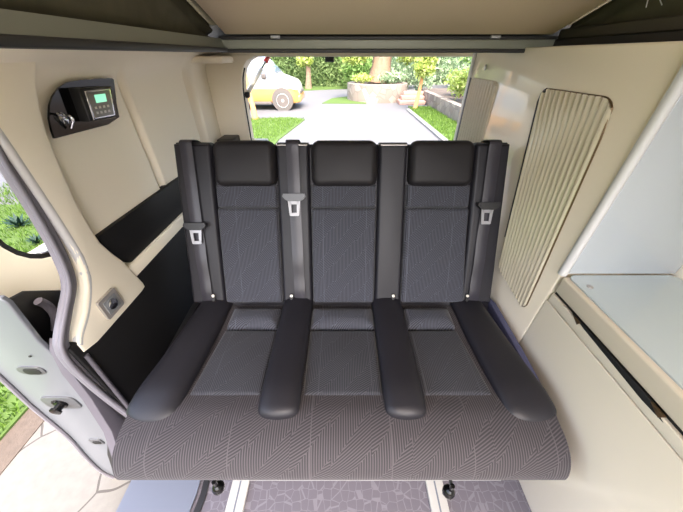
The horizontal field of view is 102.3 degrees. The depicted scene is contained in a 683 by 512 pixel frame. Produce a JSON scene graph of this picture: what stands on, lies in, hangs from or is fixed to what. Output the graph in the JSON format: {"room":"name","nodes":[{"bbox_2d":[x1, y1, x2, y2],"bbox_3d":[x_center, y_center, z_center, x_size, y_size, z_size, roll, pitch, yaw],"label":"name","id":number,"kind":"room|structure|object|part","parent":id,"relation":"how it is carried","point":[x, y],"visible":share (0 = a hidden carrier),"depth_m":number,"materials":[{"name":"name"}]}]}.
{"room":"vehicle interior","nodes":[
{"label":"vehicle interior","id":0,"kind":"room"},
{"bbox_2d":[0,48,220,263],"bbox_3d":[-0.670,-0.498,1.260,0.340,0.758,1.302,0,36,0],"label":"wall","id":1,"kind":"structure","parent":0,"point":[163,99],"depth_m":1.00,"materials":[{"name":"beige plastic"}]},
{"bbox_2d":[0,173,114,478],"bbox_3d":[-0.999,0.194,1.246,0.379,1.744,0.916,0,36,0],"label":"door","id":2,"kind":"structure","parent":1,"relation":"in","point":[30,285],"depth_m":0.83,"materials":[{"name":"silver metal"}]},
{"bbox_3d":[-0.983,-0.034,1.115,0.114,1.220,0.860,0,36,0],"label":"trim","id":3,"kind":"part","parent":2,"relation":"part of","materials":[{"name":"beige plastic"}]},
{"bbox_3d":[-0.900,0.180,0.847,0.024,0.122,0.050,0,36,0],"label":"handle","id":4,"kind":"part","parent":2,"relation":"part of","materials":[{"name":"grey plastic"}]},
{"bbox_3d":[-0.999,0.617,1.041,0.379,1.303,0.012,0,36,0],"label":"edge panel","id":5,"kind":"part","parent":2,"relation":"part of","materials":[{"name":"silver metal"}]},
{"bbox_2d":[0,145,126,417],"bbox_3d":[-0.773,0.151,0.793,0.038,0.956,0.227,0,36,0],"label":"trim","id":6,"kind":"structure","parent":1,"relation":"attached to","point":[41,222],"depth_m":0.75,"materials":[{"name":"grey rubber"}]},
{"bbox_2d":[0,62,144,351],"bbox_3d":[-0.773,-0.095,0.745,0.050,0.714,0.355,0,36,0],"label":"trim","id":7,"kind":"structure","parent":1,"relation":"attached to","point":[21,121],"depth_m":0.74,"materials":[{"name":"beige plastic"}]},
{"bbox_2d":[47,78,118,138],"bbox_3d":[-0.742,-0.450,0.820,0.046,0.124,0.315,0,36,0],"label":"control panel","id":8,"kind":"object","parent":1,"relation":"attached to","point":[92,103],"visible":1,"depth_m":0.79,"materials":[{"name":"black plastic"}]},
{"bbox_2d":[56,112,74,128],"bbox_3d":[-0.744,-0.368,0.747,0.026,0.044,0.038,0,36,0],"label":"coat hook","id":9,"kind":"object","parent":8,"relation":"attached to","point":[63,117],"visible":1,"depth_m":0.74,"materials":[{"name":"silver metal"}]},
{"bbox_3d":[-0.743,-0.368,0.754,0.025,0.035,0.008,-3,36,-4],"label":"hook arm","id":10,"kind":"part","parent":9,"relation":"part of","materials":[{"name":"silver metal"}]},
{"bbox_2d":[49,338,124,456],"bbox_3d":[-0.815,0.511,0.897,0.030,0.585,0.141,0,36,0],"label":"trim","id":11,"kind":"structure","parent":1,"relation":"attached to","point":[108,419],"depth_m":0.92,"materials":[{"name":"grey plastic"}]},
{"bbox_2d":[84,353,128,408],"bbox_3d":[-0.750,0.420,0.893,0.013,0.311,0.026,0,36,0],"label":"trim","id":12,"kind":"structure","parent":1,"relation":"attached to","point":[90,360],"depth_m":0.87,"materials":[{"name":"grey"}]},
{"bbox_2d":[96,288,123,318],"bbox_3d":[-0.739,0.153,0.884,0.019,0.074,0.074,0,36,0],"label":"light switch","id":13,"kind":"object","parent":1,"relation":"attached to","point":[109,304],"visible":1,"depth_m":0.88,"materials":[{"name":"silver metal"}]},
{"bbox_2d":[68,227,193,419],"bbox_3d":[-0.776,0.084,1.560,0.048,0.662,1.500,0,36,0],"label":"side panel","id":14,"kind":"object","parent":1,"relation":"attached to","point":[135,343],"depth_m":1.06,"materials":[{"name":"black plastic"}]},
{"bbox_2d":[95,177,181,262],"bbox_3d":[-0.780,-0.336,1.371,0.030,0.155,1.150,0,36,0],"label":"trim","id":15,"kind":"structure","parent":1,"relation":"attached to","point":[134,231],"depth_m":1.06,"materials":[{"name":"black plastic"}]},
{"bbox_2d":[126,213,183,275],"bbox_3d":[-0.777,-0.241,1.410,0.046,0.055,1.240,0,36,0],"label":"trim","id":16,"kind":"structure","parent":1,"relation":"attached to","point":[143,259],"depth_m":1.11,"materials":[{"name":"beige plastic"}]},
{"bbox_2d":[191,56,232,62],"bbox_3d":[-0.710,-1.042,1.459,0.220,0.030,0.185,0,36,0],"label":"trim","id":17,"kind":"structure","parent":1,"relation":"attached to","point":[198,59],"depth_m":1.39,"materials":[{"name":"beige plastic"}]},
{"bbox_2d":[217,135,239,140],"bbox_3d":[-0.710,-0.727,1.736,0.100,0.045,0.140,0,36,0],"label":"trim","id":18,"kind":"structure","parent":1,"relation":"attached to","point":[224,137],"depth_m":1.71,"materials":[{"name":"black plastic"}]},
{"bbox_2d":[206,54,256,139],"bbox_3d":[-0.622,-0.788,1.839,0.356,0.928,0.100,0,36,0],"label":"trim","id":19,"kind":"structure","parent":1,"relation":"attached to","point":[225,82],"depth_m":1.65,"materials":[{"name":"beige plastic"}]},
{"bbox_2d":[242,68,251,139],"bbox_3d":[-0.577,-0.897,1.722,0.045,0.467,0.008,0,36,0],"label":"trim","id":20,"kind":"structure","parent":1,"relation":"attached to","point":[244,68],"depth_m":1.69,"materials":[{"name":"black plastic"}]},
{"bbox_2d":[245,57,270,97],"bbox_3d":[-0.584,-1.298,1.888,0.050,0.301,0.695,1,36,1],"label":"gas strut","id":21,"kind":"object","parent":1,"relation":"attached to","point":[266,59],"visible":0.7,"depth_m":1.84,"materials":[{"name":"grey metal"}]},
{"bbox_2d":[325,57,333,61],"bbox_3d":[0.100,-1.534,2.031,1.600,0.179,1.110,0,36,0],"label":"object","id":22,"kind":"structure","parent":1,"relation":"in","point":[327,59],"depth_m":2.38,"materials":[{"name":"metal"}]},
{"bbox_2d":[215,52,472,56],"bbox_3d":[0.110,-1.164,1.565,1.820,0.048,0.100,0,36,0],"label":"trim","id":23,"kind":"structure","parent":1,"relation":"attached to","point":[254,54],"depth_m":1.53,"materials":[{"name":"beige plastic"}]},
{"bbox_2d":[190,480,531,511],"bbox_3d":[0.150,0.838,1.158,1.740,0.080,3.080,0,36,0],"label":"floor","id":24,"kind":"structure","parent":0,"point":[503,495],"depth_m":1.02,"materials":[{"name":"laminate"}]},
{"bbox_2d":[116,480,200,511],"bbox_3d":[-0.667,1.202,0.581,0.265,0.012,1.320,0,36,0],"label":"trim","id":25,"kind":"structure","parent":24,"relation":"on","point":[140,495],"depth_m":1.01,"materials":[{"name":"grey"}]},
{"bbox_2d":[193,480,209,511],"bbox_3d":[-0.524,0.933,0.955,0.048,0.006,0.440,0,36,0],"label":"trim","id":26,"kind":"structure","parent":24,"relation":"on","point":[204,490],"depth_m":1.01,"materials":[{"name":"black plastic"}]},
{"bbox_2d":[225,480,249,511],"bbox_3d":[-0.382,0.853,1.057,0.064,0.014,1.900,0,36,0],"label":"rail","id":27,"kind":"object","parent":24,"relation":"on","point":[237,497],"visible":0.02,"depth_m":1.01,"materials":[{"name":"white metal"}]},
{"bbox_2d":[112,139,570,499],"bbox_3d":[0.009,0.207,1.024,1.306,1.037,0.960,0,36,0],"label":"seat","id":28,"kind":"object","parent":24,"relation":"on","point":[342,323],"visible":1,"depth_m":1.01,"materials":[{"name":"grey fabric"}]},
{"bbox_3d":[-0.570,-0.078,1.079,0.048,0.058,0.028,0,36,0],"label":"tongue plate","id":29,"kind":"part","parent":28,"relation":"part of","materials":[{"name":"grey metal"}]},
{"bbox_3d":[-0.361,0.667,0.798,0.035,0.070,0.035,0,36,0],"label":"release knob","id":30,"kind":"part","parent":28,"relation":"part of","materials":[{"name":"black plastic"}]},
{"bbox_3d":[-0.362,0.361,0.959,0.233,0.030,0.258,0,36,0],"label":"seat panel","id":31,"kind":"part","parent":28,"relation":"part of","materials":[{"name":"fabric"}]},
{"bbox_3d":[-0.368,-0.233,1.079,0.237,0.085,0.053,0,36,0],"label":"panel","id":32,"kind":"part","parent":28,"relation":"part of","materials":[{"name":"fabric"}]},
{"bbox_3d":[-0.368,0.005,1.131,0.241,0.370,0.180,0,36,0],"label":"lumbar panel","id":33,"kind":"part","parent":28,"relation":"part of","materials":[{"name":"fabric"}]},
{"bbox_3d":[-0.181,-0.185,1.055,0.048,0.058,0.028,0,36,0],"label":"tongue plate","id":34,"kind":"part","parent":28,"relation":"part of","materials":[{"name":"grey metal"}]},
{"bbox_2d":[112,305,570,479],"bbox_3d":[0.000,0.419,0.994,1.252,0.151,0.609,0,36,0],"label":"seat cushion","id":35,"kind":"object","parent":28,"relation":"on","point":[342,426],"depth_m":0.79,"materials":[{"name":"fabric"}]},
{"bbox_3d":[0.004,0.361,0.959,0.252,0.030,0.258,0,36,0],"label":"seat panel","id":36,"kind":"part","parent":28,"relation":"part of","materials":[{"name":"fabric"}]},
{"bbox_3d":[0.009,-0.233,1.079,0.254,0.085,0.053,0,36,0],"label":"panel","id":37,"kind":"part","parent":28,"relation":"part of","materials":[{"name":"fabric"}]},
{"bbox_3d":[0.009,0.005,1.131,0.258,0.370,0.180,0,36,0],"label":"lumbar panel","id":38,"kind":"part","parent":28,"relation":"part of","materials":[{"name":"fabric"}]},
{"bbox_3d":[0.004,-0.091,1.173,1.284,0.680,0.368,0,36,0],"label":"backrest","id":39,"kind":"part","parent":28,"relation":"part of","materials":[{"name":"grey fabric"}]},
{"bbox_3d":[0.385,0.005,1.131,0.269,0.370,0.180,0,36,0],"label":"lumbar panel","id":40,"kind":"part","parent":28,"relation":"part of","materials":[{"name":"fabric"}]},
{"bbox_3d":[0.376,-0.233,1.079,0.248,0.085,0.053,0,36,0],"label":"panel","id":41,"kind":"part","parent":28,"relation":"part of","materials":[{"name":"fabric"}]},
{"bbox_3d":[0.311,0.672,0.790,0.035,0.070,0.035,0,36,0],"label":"release knob","id":42,"kind":"part","parent":28,"relation":"part of","materials":[{"name":"black plastic"}]},
{"bbox_3d":[0.363,0.361,0.959,0.223,0.030,0.258,0,36,0],"label":"seat panel","id":43,"kind":"part","parent":28,"relation":"part of","materials":[{"name":"fabric"}]},
{"bbox_3d":[0.560,-0.154,1.062,0.048,0.058,0.028,0,36,0],"label":"tongue plate","id":44,"kind":"part","parent":28,"relation":"part of","materials":[{"name":"grey metal"}]},
{"bbox_2d":[425,481,449,511],"bbox_3d":[0.352,0.853,1.057,0.064,0.014,1.900,0,36,0],"label":"rail","id":45,"kind":"object","parent":24,"relation":"on","point":[437,501],"visible":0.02,"depth_m":1.00,"materials":[{"name":"white metal"}]},
{"bbox_2d":[453,41,682,342],"bbox_3d":[0.844,-0.184,1.351,0.349,1.343,1.112,0,36,0],"label":"wall panel","id":46,"kind":"object","parent":24,"relation":"on","point":[593,133],"visible":0.77,"depth_m":0.81,"materials":[{"name":"beige plastic"}]},
{"bbox_3d":[0.675,-0.586,1.492,0.008,0.625,0.300,0,36,0],"label":"reeded pane","id":47,"kind":"part","parent":46,"relation":"part of","materials":[{"name":"beige"}]},
{"bbox_3d":[0.675,-0.183,0.970,0.008,0.675,0.368,0,36,0],"label":"reeded pane","id":48,"kind":"part","parent":46,"relation":"part of","materials":[{"name":"beige"}]},
{"bbox_3d":[0.855,-0.175,0.678,0.326,0.563,0.012,0,36,0],"label":"panel","id":49,"kind":"part","parent":46,"relation":"part of","materials":[{"name":"grey plastic"}]},
{"bbox_2d":[519,292,682,511],"bbox_3d":[0.847,0.881,0.429,0.342,0.712,1.653,0,36,0],"label":"base cabinet","id":50,"kind":"object","parent":24,"relation":"on","point":[626,452],"visible":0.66,"depth_m":0.73,"materials":[{"name":"beige laminate"}]},
{"bbox_3d":[0.679,0.185,0.797,0.006,0.014,0.034,0,36,0],"label":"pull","id":51,"kind":"part","parent":50,"relation":"part of","materials":[{"name":"brown metal"}]},
{"bbox_3d":[0.690,0.618,0.232,0.021,0.032,1.645,0,36,0],"label":"drawer","id":52,"kind":"part","parent":50,"relation":"part of","materials":[{"name":"beige"}]},
{"bbox_3d":[0.681,0.259,0.697,0.006,0.018,0.300,0,36,0],"label":"finger pull","id":53,"kind":"part","parent":50,"relation":"part of","materials":[{"name":"black"}]},
{"bbox_2d":[556,277,682,430],"bbox_3d":[0.848,0.572,0.198,0.340,0.060,1.644,0,36,0],"label":"countertop","id":54,"kind":"structure","parent":50,"relation":"on","point":[669,396],"depth_m":0.65,"materials":[{"name":"beige"}]},
{"bbox_2d":[570,275,682,389],"bbox_3d":[0.853,0.443,0.314,0.325,0.010,1.300,0,36,0],"label":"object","id":55,"kind":"structure","parent":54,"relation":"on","point":[648,309],"depth_m":0.72,"materials":[{"name":"grey"}]},
{"bbox_3d":[0.679,0.334,0.593,0.006,0.014,0.034,0,36,0],"label":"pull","id":56,"kind":"part","parent":50,"relation":"part of","materials":[{"name":"brown metal"}]},
{"bbox_2d":[187,0,610,33],"bbox_3d":[0.177,-0.450,-0.180,1.395,0.819,2.440,0,36,0],"label":"ceiling","id":57,"kind":"structure","parent":0,"point":[231,16],"depth_m":0.87,"materials":[{"name":"beige"}]},
{"bbox_2d":[668,265,682,279],"bbox_3d":[1.040,0.289,0.756,0.040,1.440,3.080,0,36,0],"label":"wall","id":58,"kind":"structure","parent":0,"point":[679,274],"depth_m":0.83,"materials":[{"name":"beige plastic"}]},
{"label":"outside","id":59,"kind":"structure","parent":0,"visible":0},
{"bbox_2d":[249,84,449,143],"bbox_3d":[0.000,-26.131,38.869,120.000,0.200,86.400,0,36,0],"label":"ground","id":60,"kind":"structure","parent":59,"point":[375,122],"depth_m":9.05,"materials":[{"name":"concrete"}]},
{"bbox_2d":[247,57,304,110],"bbox_3d":[-4.020,-6.962,10.853,4.900,1.988,2.171,0,36,0],"label":"car","id":61,"kind":"object","parent":60,"relation":"on","point":[274,86],"visible":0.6,"depth_m":10.31,"materials":[{"name":"white and yellow car paint"},{"name":"glass"},{"name":"rubber"}]},
{"bbox_3d":[-3.795,-5.869,10.555,2.250,0.100,0.090,0,36,0],"label":"sill","id":62,"kind":"part","parent":61,"relation":"part of","materials":[{"name":"grey metal"}]},
{"bbox_2d":[251,116,304,143],"bbox_3d":[-2.916,-3.599,7.855,3.410,0.020,4.018,0,36,0],"label":"lawn","id":63,"kind":"structure","parent":60,"relation":"on","point":[277,138],"depth_m":8.08,"materials":[{"name":"green plant"}]},
{"bbox_2d":[246,75,257,118],"bbox_3d":[-3.285,-6.609,7.868,2.160,4.880,2.253,27,44,32],"label":"sapling","id":64,"kind":"object","parent":63,"relation":"on","point":[251,100],"visible":0.2,"depth_m":8.88,"materials":[{"name":"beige plant"}]},
{"bbox_2d":[303,86,346,90],"bbox_3d":[-4.464,-10.879,17.816,11.268,0.020,4.468,0,36,0],"label":"lawn","id":65,"kind":"structure","parent":60,"relation":"on","point":[313,87],"depth_m":18.03,"materials":[{"name":"green plant"}]},
{"bbox_2d":[296,57,313,88],"bbox_3d":[-2.020,-12.590,15.907,3.271,5.066,2.924,0,36,0],"label":"slim tree","id":66,"kind":"object","parent":65,"relation":"on","point":[303,61],"visible":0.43,"depth_m":16.63,"materials":[{"name":"green plant"}]},
{"bbox_3d":[-2.020,-13.030,15.585,3.271,3.976,2.924,0,36,0],"label":"crown","id":67,"kind":"part","parent":66,"relation":"part of","materials":[{"name":"green plant"}]},
{"bbox_2d":[270,57,372,86],"bbox_3d":[-2.457,-13.202,18.171,10.324,3.564,1.730,0,36,0],"label":"hedge","id":68,"kind":"object","parent":65,"relation":"on","point":[323,73],"visible":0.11,"depth_m":18.27,"materials":[{"name":"green plant"}]},
{"bbox_2d":[322,96,365,103],"bbox_3d":[0.262,-7.495,13.187,1.943,0.020,2.721,4,36,6],"label":"lawn","id":69,"kind":"structure","parent":60,"relation":"on","point":[340,100],"depth_m":12.60,"materials":[{"name":"green plant"}]},
{"bbox_2d":[337,57,372,83],"bbox_3d":[0.906,-11.586,16.523,2.224,2.869,2.082,-19,40,-24],"label":"shrub","id":70,"kind":"object","parent":60,"relation":"on","point":[351,70],"visible":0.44,"depth_m":16.44,"materials":[{"name":"green plant"}]},
{"bbox_2d":[347,81,407,102],"bbox_3d":[1.700,-7.965,13.253,2.840,0.700,3.000,0,36,0],"label":"stone planter","id":71,"kind":"object","parent":60,"relation":"on","point":[368,92],"visible":0.77,"depth_m":12.21,"materials":[{"name":"stone"}]},
{"bbox_2d":[351,72,373,82],"bbox_3d":[0.926,-8.172,12.632,1.086,0.464,0.879,0,36,0],"label":"shrub","id":72,"kind":"object","parent":71,"relation":"on","point":[362,77],"visible":1,"depth_m":12.50,"materials":[{"name":"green plant"}]},
{"bbox_2d":[341,57,419,83],"bbox_3d":[2.200,-9.878,11.844,3.771,4.247,4.111,28,45,33],"label":"tree","id":73,"kind":"object","parent":71,"relation":"on","point":[379,64],"visible":0.06,"depth_m":12.55,"materials":[{"name":"green plant"}]},
{"bbox_3d":[2.215,-10.166,11.630,3.779,3.529,4.076,27,44,32],"label":"crown","id":74,"kind":"part","parent":73,"relation":"part of","materials":[{"name":"green plant"}]},
{"bbox_2d":[377,70,407,83],"bbox_3d":[2.253,-8.024,12.358,1.534,0.539,0.897,0,36,0],"label":"shrub","id":75,"kind":"object","parent":71,"relation":"on","point":[392,77],"visible":0.99,"depth_m":12.26,"materials":[{"name":"green plant"}]},
{"bbox_2d":[397,91,425,104],"bbox_3d":[3.060,-6.950,12.076,1.120,0.450,0.800,0,36,0],"label":"steps","id":76,"kind":"structure","parent":60,"relation":"on","point":[408,97],"depth_m":11.97,"materials":[{"name":"beige stone"}]},
{"bbox_2d":[391,57,433,87],"bbox_3d":[4.258,-11.803,16.916,3.395,2.819,2.586,0,36,0],"label":"shrub","id":77,"kind":"object","parent":60,"relation":"on","point":[399,67],"visible":0.19,"depth_m":16.67,"materials":[{"name":"green plant"}]},
{"bbox_2d":[406,109,447,139],"bbox_3d":[2.570,-3.720,7.995,0.141,0.050,6.900,0,36,0],"label":"kerb","id":78,"kind":"object","parent":60,"relation":"on","point":[431,129],"visible":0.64,"depth_m":8.09,"materials":[{"name":"grey concrete"}]},
{"bbox_2d":[391,57,470,84],"bbox_3d":[9.110,-14.367,19.183,12.088,4.379,1.870,0,36,0],"label":"hedge","id":79,"kind":"object","parent":60,"relation":"on","point":[440,73],"visible":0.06,"depth_m":19.73,"materials":[{"name":"green leaf"}]},
{"bbox_2d":[408,105,456,139],"bbox_3d":[3.120,-3.918,8.284,1.000,0.030,7.600,0,36,0],"label":"lawn","id":80,"kind":"structure","parent":60,"relation":"on","point":[427,121],"depth_m":8.50,"materials":[{"name":"green plant"}]},
{"bbox_2d":[411,57,437,108],"bbox_3d":[3.048,-6.828,9.872,1.080,2.879,1.095,0,36,0],"label":"young tree","id":81,"kind":"object","parent":80,"relation":"on","point":[425,65],"visible":0.49,"depth_m":9.81,"materials":[{"name":"green plant"}]},
{"bbox_3d":[3.048,-7.215,9.589,1.080,1.921,1.095,0,36,0],"label":"crown","id":82,"kind":"part","parent":81,"relation":"part of","materials":[{"name":"green plant"}]},
{"bbox_2d":[415,88,462,103],"bbox_3d":[6.400,-5.822,10.609,5.200,0.360,9.000,0,36,0],"label":"raised bed","id":83,"kind":"object","parent":60,"relation":"on","point":[444,92],"depth_m":12.21,"materials":[{"name":"stone"}]},
{"bbox_2d":[408,62,435,90],"bbox_3d":[3.745,-8.437,12.763,1.302,1.352,1.736,0,36,0],"label":"shrub","id":84,"kind":"object","parent":83,"relation":"on","point":[414,79],"visible":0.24,"depth_m":12.73,"materials":[{"name":"green plant"}]},
{"bbox_2d":[442,65,469,98],"bbox_3d":[4.348,-6.215,9.829,1.372,1.122,1.379,0,36,0],"label":"shrub","id":85,"kind":"object","parent":83,"relation":"on","point":[460,80],"visible":0.7,"depth_m":9.69,"materials":[{"name":"green plant"}]},
{"bbox_2d":[448,62,469,94],"bbox_3d":[4.946,-7.106,11.119,1.236,1.176,1.578,0,36,0],"label":"shrub","id":86,"kind":"object","parent":83,"relation":"on","point":[461,68],"visible":0.06,"depth_m":10.96,"materials":[{"name":"green plant"}]},
{"bbox_2d":[423,90,460,121],"bbox_3d":[3.760,-5.242,9.731,0.240,0.460,6.902,0,36,0],"label":"wall","id":87,"kind":"structure","parent":60,"relation":"on","point":[448,107],"depth_m":9.91,"materials":[{"name":"grey stone"}]},
{"bbox_2d":[437,57,471,80],"bbox_3d":[8.136,-11.954,16.596,4.251,3.552,2.863,-9,37,-12],"label":"shrub","id":88,"kind":"object","parent":60,"relation":"on","point":[447,59],"visible":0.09,"depth_m":16.80,"materials":[{"name":"green plant"}]},
{"bbox_2d":[458,57,471,63],"bbox_3d":[5.091,-6.320,8.260,3.254,3.971,2.477,0,36,0],"label":"tree","id":89,"kind":"object","parent":60,"relation":"on","point":[461,58],"visible":0.02,"depth_m":8.34,"materials":[{"name":"green plant"}]},
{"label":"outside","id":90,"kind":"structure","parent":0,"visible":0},
{"bbox_2d":[0,382,28,440],"bbox_3d":[-15.950,2.776,-0.696,28.100,0.220,11.600,0,36,0],"label":"lawn","id":91,"kind":"structure","parent":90,"point":[10,398],"depth_m":1.64,"materials":[{"name":"green plant"}]},
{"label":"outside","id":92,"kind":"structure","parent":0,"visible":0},
{"bbox_2d":[0,421,130,511],"bbox_3d":[14.125,2.784,-0.690,31.750,0.200,11.600,0,36,0],"label":"pavement","id":93,"kind":"structure","parent":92,"point":[48,474],"depth_m":1.38,"materials":[{"name":"beige stone"}]},
{"bbox_3d":[0.930,-0.088,0.060,0.260,0.021,2.400,0,36,0],"label":"ceiling","id":94,"kind":"structure","parent":0,"visible":0},
{"bbox_2d":[0,8,682,52],"bbox_3d":[0.172,-0.134,0.069,1.385,0.125,2.470,0,36,0],"label":"roof frame","id":95,"kind":"object","parent":94,"relation":"attached to","point":[18,29],"visible":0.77,"depth_m":0.84,"materials":[{"name":"black"}]},
{"bbox_2d":[0,0,212,36],"bbox_3d":[-0.474,-0.410,-0.188,0.038,0.795,2.381,0,36,0],"label":"canvas","id":96,"kind":"object","parent":95,"relation":"attached to","point":[178,16],"visible":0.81,"depth_m":0.60},
{"bbox_3d":[-0.461,-0.081,0.052,0.058,0.028,2.380,0,36,0],"label":"rail","id":97,"kind":"part","parent":95,"relation":"part of","materials":[{"name":"grey"}]},
{"bbox_3d":[0.172,-0.788,1.025,1.245,0.029,0.034,0,36,0],"label":"rail","id":98,"kind":"part","parent":95,"relation":"part of","materials":[{"name":"grey"}]},
{"bbox_3d":[0.802,-0.074,0.058,0.045,0.041,2.380,0,36,0],"label":"rail","id":99,"kind":"part","parent":95,"relation":"part of","materials":[{"name":"black"}]},
{"bbox_2d":[570,0,682,27],"bbox_3d":[0.824,-0.410,-0.188,0.038,0.795,2.381,0,36,0],"label":"canvas","id":100,"kind":"object","parent":95,"relation":"attached to","point":[614,11],"visible":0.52,"depth_m":0.77},
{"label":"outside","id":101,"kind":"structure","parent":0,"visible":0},
{"bbox_2d":[0,408,43,474],"bbox_3d":[-1.825,2.782,-0.692,0.150,0.205,11.600,0,36,0],"label":"soil strip","id":102,"kind":"object","parent":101,"point":[11,444],"depth_m":1.55,"materials":[{"name":"beige stone"}]}
]}

